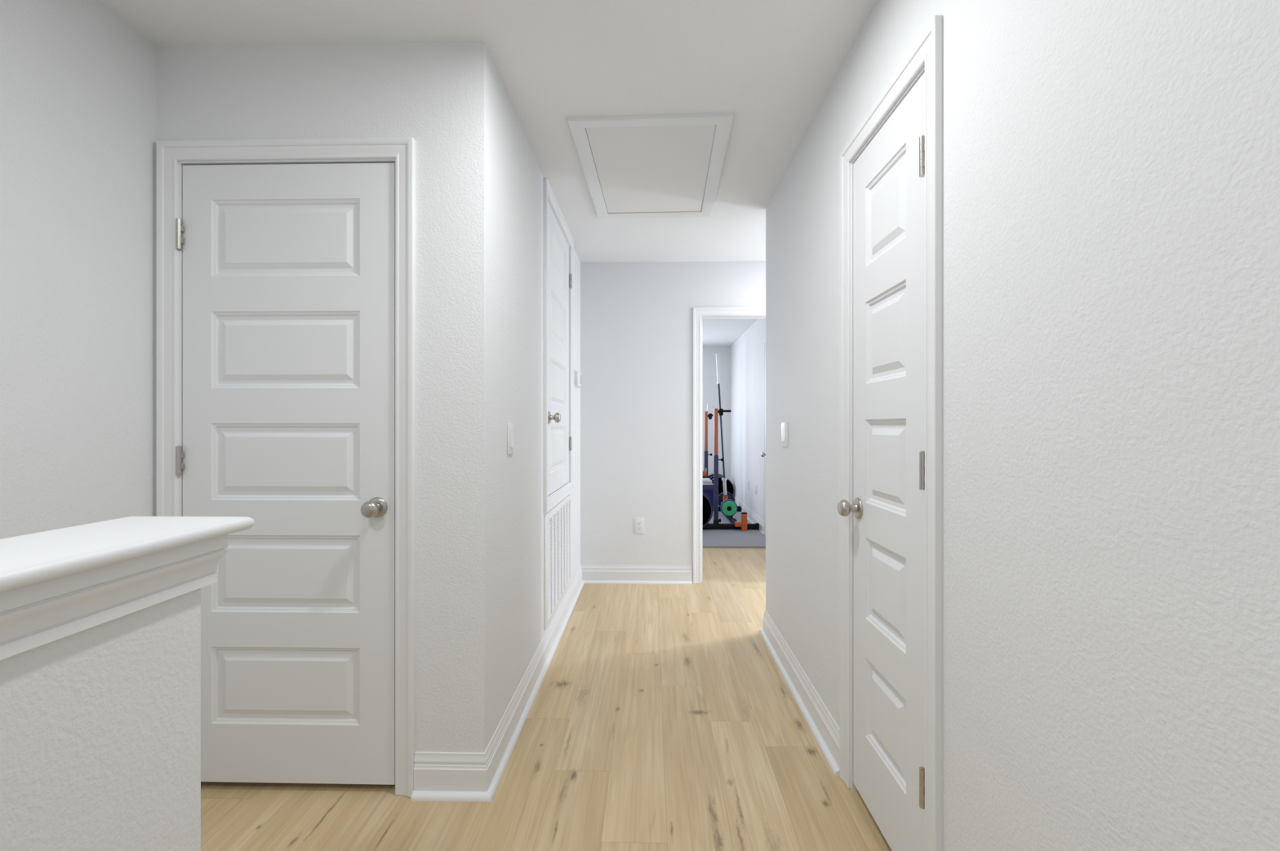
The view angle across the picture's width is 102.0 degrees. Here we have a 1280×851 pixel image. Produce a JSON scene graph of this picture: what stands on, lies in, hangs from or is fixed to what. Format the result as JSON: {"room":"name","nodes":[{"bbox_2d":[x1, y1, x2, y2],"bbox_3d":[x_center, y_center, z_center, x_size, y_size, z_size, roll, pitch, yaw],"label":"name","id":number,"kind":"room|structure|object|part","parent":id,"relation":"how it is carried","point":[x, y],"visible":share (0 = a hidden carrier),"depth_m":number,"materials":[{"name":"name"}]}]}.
{"room":"home hallway","nodes":[
{"label":"home hallway","id":0,"kind":"room"},
{"bbox_2d":[0,0,156,539],"bbox_3d":[-1.687,-0.024,-0.179,0.115,2.440,5.568,0,0,1],"label":"wall","id":1,"kind":"structure","parent":0,"point":[78,83],"depth_m":1.46,"materials":[{"name":"white paint"}]},
{"bbox_2d":[0,588,200,850],"bbox_3d":[-0.795,0.685,-1.029,0.114,1.023,3.707,0,0,1],"label":"wall","id":2,"kind":"structure","parent":0,"point":[100,724],"depth_m":0.69,"materials":[{"name":"white paint"}]},
{"bbox_2d":[0,516,254,660],"bbox_3d":[-0.795,0.202,-1.030,0.212,0.101,3.806,0,0,1],"label":"wall cap","id":3,"kind":"object","parent":2,"relation":"on","point":[55,584],"visible":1,"depth_m":0.66,"materials":[{"name":"white paint"}]},
{"bbox_2d":[156,41,494,752],"bbox_3d":[-1.045,-0.024,1.749,1.083,2.440,0.115,0,0,1],"label":"wall","id":4,"kind":"structure","parent":0,"point":[441,95],"depth_m":1.68,"materials":[{"name":"white paint"}]},
{"bbox_2d":[155,137,415,797],"bbox_3d":[-1.151,0.135,1.721,0.843,2.124,0.175,0,0,1],"label":"door","id":5,"kind":"structure","parent":4,"relation":"in","point":[286,268],"depth_m":1.70,"materials":[{"name":"white paint"}]},
{"bbox_3d":[-0.857,0.267,1.654,0.054,0.054,0.053,0,0,1],"label":"knob","id":6,"kind":"part","parent":5,"relation":"part of","materials":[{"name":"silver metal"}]},
{"bbox_2d":[410,751,490,802],"bbox_3d":[-0.602,1.129,1.665,0.258,0.136,0.032,0,0,1],"label":"baseboard","id":7,"kind":"structure","parent":4,"relation":"attached to","point":[437,776],"depth_m":1.67,"materials":[{"name":"white paint"}]},
{"bbox_2d":[95,0,876,346],"bbox_3d":[0.407,-1.294,2.592,5.300,0.100,11.400,0,0,1],"label":"ceiling","id":8,"kind":"structure","parent":0,"point":[772,64],"depth_m":1.76,"materials":[{"name":"white paint"}]},
{"bbox_2d":[567,112,733,219],"bbox_3d":[0.063,-1.241,2.572,0.666,0.028,0.993,0,0,3],"label":"attic hatch","id":9,"kind":"object","parent":8,"relation":"attached to","point":[646,166],"visible":1,"depth_m":2.43,"materials":[{"name":"white paint"}]},
{"bbox_3d":[0.063,-1.246,2.571,0.537,0.020,0.862,0,0,3],"label":"panel","id":10,"kind":"part","parent":9,"relation":"part of","materials":[{"name":"white"}]},
{"bbox_2d":[494,66,580,731],"bbox_3d":[-0.536,-0.024,2.874,0.115,2.440,2.158,0,0,1],"label":"wall","id":11,"kind":"structure","parent":0,"point":[519,515],"depth_m":2.11,"materials":[{"name":"white paint"}]},
{"bbox_2d":[506,423,513,454],"bbox_3d":[-0.492,0.051,1.983,0.011,0.119,0.073,0,0,1],"label":"light switch","id":12,"kind":"object","parent":11,"relation":"attached to","point":[509,426],"visible":1,"depth_m":1.96,"materials":[{"name":"white plastic"}]},
{"bbox_2d":[484,564,583,802],"bbox_3d":[-0.464,1.129,2.799,0.032,0.136,2.306,0,0,1],"label":"baseboard","id":13,"kind":"structure","parent":11,"relation":"attached to","point":[498,753],"depth_m":2.17,"materials":[{"name":"white paint"}]},
{"bbox_2d":[544,494,570,630],"bbox_3d":[-0.469,0.742,3.013,0.013,0.579,0.792,0,0,1],"label":"air vent","id":14,"kind":"object","parent":11,"relation":"in","point":[557,520],"visible":1,"depth_m":2.90,"materials":[{"name":"white plastic"}]},
{"bbox_2d":[543,177,573,513],"bbox_3d":[-0.502,-0.406,3.053,0.175,1.694,0.898,0,0,1],"label":"door","id":15,"kind":"structure","parent":11,"relation":"in","point":[558,242],"depth_m":3.01,"materials":[{"name":"white paint"}]},
{"bbox_3d":[-0.448,-0.042,2.746,0.053,0.054,0.054,0,0,1],"label":"knob","id":16,"kind":"part","parent":15,"relation":"part of","materials":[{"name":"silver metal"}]},
{"bbox_2d":[573,368,581,388],"bbox_3d":[-0.446,-0.333,3.711,0.027,0.122,0.200,0,0,1],"label":"thermostat","id":17,"kind":"object","parent":11,"relation":"attached to","point":[577,375],"visible":0.93,"depth_m":3.63,"materials":[{"name":"white plastic"}]},
{"bbox_3d":[-0.457,-0.333,3.711,0.006,0.122,0.200,0,0,1],"label":"wall plate","id":18,"kind":"part","parent":17,"relation":"part of","materials":[{"name":"white plastic"}]},
{"bbox_2d":[200,535,892,850],"bbox_3d":[0.292,1.196,2.644,5.292,0.001,11.500,0,0,1],"label":"floor","id":19,"kind":"structure","parent":0,"point":[661,717],"depth_m":1.80,"materials":[{"name":"brown wood"}]},
{"bbox_2d":[702,505,765,548],"bbox_3d":[-0.052,1.186,6.596,2.805,0.020,3.014,0,0,1],"label":"mat","id":20,"kind":"object","parent":19,"relation":"on","point":[712,538],"visible":0.02,"depth_m":5.45,"materials":[{"name":"grey plastic"}]},
{"bbox_2d":[702,493,712,528],"bbox_3d":[0.591,0.952,5.830,0.450,0.450,0.056,0,0,1],"label":"weight plate","id":21,"kind":"object","parent":20,"relation":"on","point":[707,505],"visible":0.18,"depth_m":5.80,"materials":[{"name":"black rubber"}]},
{"bbox_2d":[702,478,712,484],"bbox_3d":[0.339,0.921,6.454,1.092,0.510,0.420,0,0,1],"label":"weight bench","id":22,"kind":"object","parent":20,"relation":"on","point":[705,481],"visible":0.18,"depth_m":6.31,"materials":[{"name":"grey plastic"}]},
{"bbox_2d":[702,490,713,510],"bbox_3d":[0.843,0.987,6.906,0.380,0.380,0.045,0,0,1],"label":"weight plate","id":23,"kind":"object","parent":20,"relation":"on","point":[709,494],"visible":0.02,"depth_m":6.89,"materials":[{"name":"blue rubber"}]},
{"bbox_2d":[711,476,734,495],"bbox_3d":[1.196,0.970,7.738,0.415,0.415,0.046,0,0,1],"label":"weight plate","id":24,"kind":"object","parent":20,"relation":"on","point":[730,488],"visible":0.39,"depth_m":7.71,"materials":[{"name":"black rubber"}]},
{"bbox_2d":[718,492,734,506],"bbox_3d":[1.210,1.054,7.295,0.244,0.244,0.040,0,0,1],"label":"weight plate","id":25,"kind":"object","parent":20,"relation":"on","point":[731,496],"visible":0.3,"depth_m":7.28,"materials":[{"name":"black rubber"}]},
{"bbox_2d":[702,399,759,531],"bbox_3d":[0.831,0.436,6.475,1.076,1.482,1.376,0,0,1],"label":"rack","id":26,"kind":"object","parent":20,"relation":"on","point":[743,526],"visible":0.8,"depth_m":5.86,"materials":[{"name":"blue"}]},
{"bbox_3d":[0.910,0.078,7.132,0.040,0.541,0.040,0,0,1],"label":"post","id":27,"kind":"part","parent":26,"relation":"part of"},
{"bbox_3d":[0.575,0.701,5.889,0.529,0.060,0.044,0,0,1],"label":"safety arm","id":28,"kind":"part","parent":26,"relation":"part of"},
{"bbox_3d":[0.863,0.072,5.882,0.040,0.530,0.040,0,0,1],"label":"post","id":29,"kind":"part","parent":26,"relation":"part of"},
{"bbox_2d":[713,519,720,524],"bbox_3d":[0.876,1.087,5.882,0.084,0.059,0.058,0,0,1],"label":"socket","id":30,"kind":"object","parent":26,"relation":"attached to","point":[715,521],"depth_m":5.86,"materials":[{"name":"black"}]},
{"bbox_2d":[715,353,727,495],"bbox_3d":[1.111,0.004,7.069,0.153,1.972,0.078,0,0,1],"label":"barbell","id":31,"kind":"object","parent":26,"relation":"on","point":[724,479],"visible":1,"depth_m":7.07,"materials":[{"name":"grey metal"}]},
{"bbox_2d":[720,499,737,516],"bbox_3d":[1.093,1.014,6.378,0.208,0.208,0.030,0,0,1],"label":"weight plate","id":32,"kind":"object","parent":26,"relation":"on","point":[724,501],"visible":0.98,"depth_m":6.37,"materials":[{"name":"blue rubber"}]},
{"bbox_2d":[721,501,736,515],"bbox_3d":[1.093,1.014,6.347,0.176,0.176,0.028,0,0,1],"label":"weight plate","id":33,"kind":"object","parent":26,"relation":"on","point":[727,504],"visible":1,"depth_m":6.34,"materials":[{"name":"green rubber"}]},
{"bbox_2d":[580,261,765,583],"bbox_3d":[1.210,-0.024,3.973,3.557,2.440,0.115,0,0,1],"label":"wall","id":34,"kind":"structure","parent":0,"point":[637,317],"depth_m":3.94,"materials":[{"name":"white paint"}]},
{"bbox_2d":[581,564,692,584],"bbox_3d":[-0.030,1.129,3.926,0.851,0.136,0.032,0,0,1],"label":"baseboard","id":35,"kind":"structure","parent":34,"relation":"attached to","point":[591,574],"depth_m":3.93,"materials":[{"name":"white paint"}]},
{"bbox_2d":[634,518,644,533],"bbox_3d":[-0.006,0.762,3.938,0.076,0.122,0.007,0,0,1],"label":"wall outlet","id":36,"kind":"object","parent":34,"relation":"attached to","point":[638,522],"visible":1,"depth_m":3.94,"materials":[{"name":"white plastic"}]},
{"bbox_2d":[636,526,641,530],"bbox_3d":[-0.006,0.782,3.936,0.033,0.028,0.002,0,0,1],"label":"socket","id":37,"kind":"object","parent":36,"relation":"attached to","point":[638,528],"depth_m":3.93,"materials":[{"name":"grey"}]},
{"bbox_2d":[636,521,641,525],"bbox_3d":[-0.006,0.743,3.936,0.033,0.028,0.002,0,0,1],"label":"socket","id":38,"kind":"object","parent":36,"relation":"attached to","point":[638,523],"depth_m":3.93,"materials":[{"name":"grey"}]},
{"bbox_2d":[693,306,765,583],"bbox_3d":[0.862,0.151,3.971,0.922,2.090,0.133,0,0,1],"label":"door frame","id":39,"kind":"structure","parent":34,"relation":"in","point":[700,314],"depth_m":3.92,"materials":[{"name":"white paint"}]},
{"bbox_2d":[702,346,730,480],"bbox_3d":[-0.245,-0.024,8.257,3.545,2.440,0.100,0,0,1],"label":"wall","id":40,"kind":"structure","parent":0,"point":[710,388],"depth_m":8.18,"materials":[{"name":"white paint"}]},
{"bbox_2d":[730,320,765,521],"bbox_3d":[1.430,-0.024,6.098,0.100,2.440,4.144,0,0,1],"label":"wall","id":41,"kind":"structure","parent":0,"point":[747,353],"depth_m":6.62,"materials":[{"name":"white paint"}]},
{"bbox_2d":[733,495,764,535],"bbox_3d":[1.382,1.129,6.918,0.032,0.136,2.506,0,0,1],"label":"baseboard","id":42,"kind":"structure","parent":41,"relation":"attached to","point":[752,517],"depth_m":6.38,"materials":[{"name":"white paint"}]},
{"bbox_2d":[760,340,765,535],"bbox_3d":[1.326,0.136,5.228,0.069,2.118,0.872,0,0,1],"label":"door","id":43,"kind":"structure","parent":41,"relation":"in","point":[763,454],"depth_m":5.62,"materials":[{"name":"white paint"}]},
{"bbox_3d":[1.352,0.136,5.227,0.018,2.118,0.872,0,0,1],"label":"casing","id":44,"kind":"part","parent":43,"relation":"part of","materials":[{"name":"white paint"}]},
{"bbox_2d":[765,0,1279,850],"bbox_3d":[0.715,-0.024,-0.016,0.115,2.440,5.999,0,0,1],"label":"wall","id":45,"kind":"structure","parent":0,"point":[1111,168],"depth_m":0.78,"materials":[{"name":"white paint"}]},
{"bbox_2d":[781,422,787,447],"bbox_3d":[0.709,0.044,2.551,0.011,0.119,0.112,0,0,1],"label":"light switch","id":46,"kind":"object","parent":45,"relation":"attached to","point":[784,425],"visible":1,"depth_m":2.53,"materials":[{"name":"white plastic"}]},
{"bbox_2d":[759,609,839,776],"bbox_3d":[0.695,1.129,2.393,0.032,0.136,1.248,0,0,1],"label":"baseboard","id":47,"kind":"structure","parent":45,"relation":"attached to","point":[822,725],"depth_m":2.17,"materials":[{"name":"white paint"}]},
{"bbox_2d":[837,15,942,850],"bbox_3d":[0.718,0.135,1.468,0.175,2.124,0.596,0,0,1],"label":"door","id":48,"kind":"structure","parent":45,"relation":"in","point":[890,505],"depth_m":1.40,"materials":[{"name":"white paint"}]},
{"bbox_3d":[0.661,0.264,1.654,0.053,0.054,0.054,0,0,1],"label":"knob","id":49,"kind":"part","parent":48,"relation":"part of","materials":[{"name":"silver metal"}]}
]}

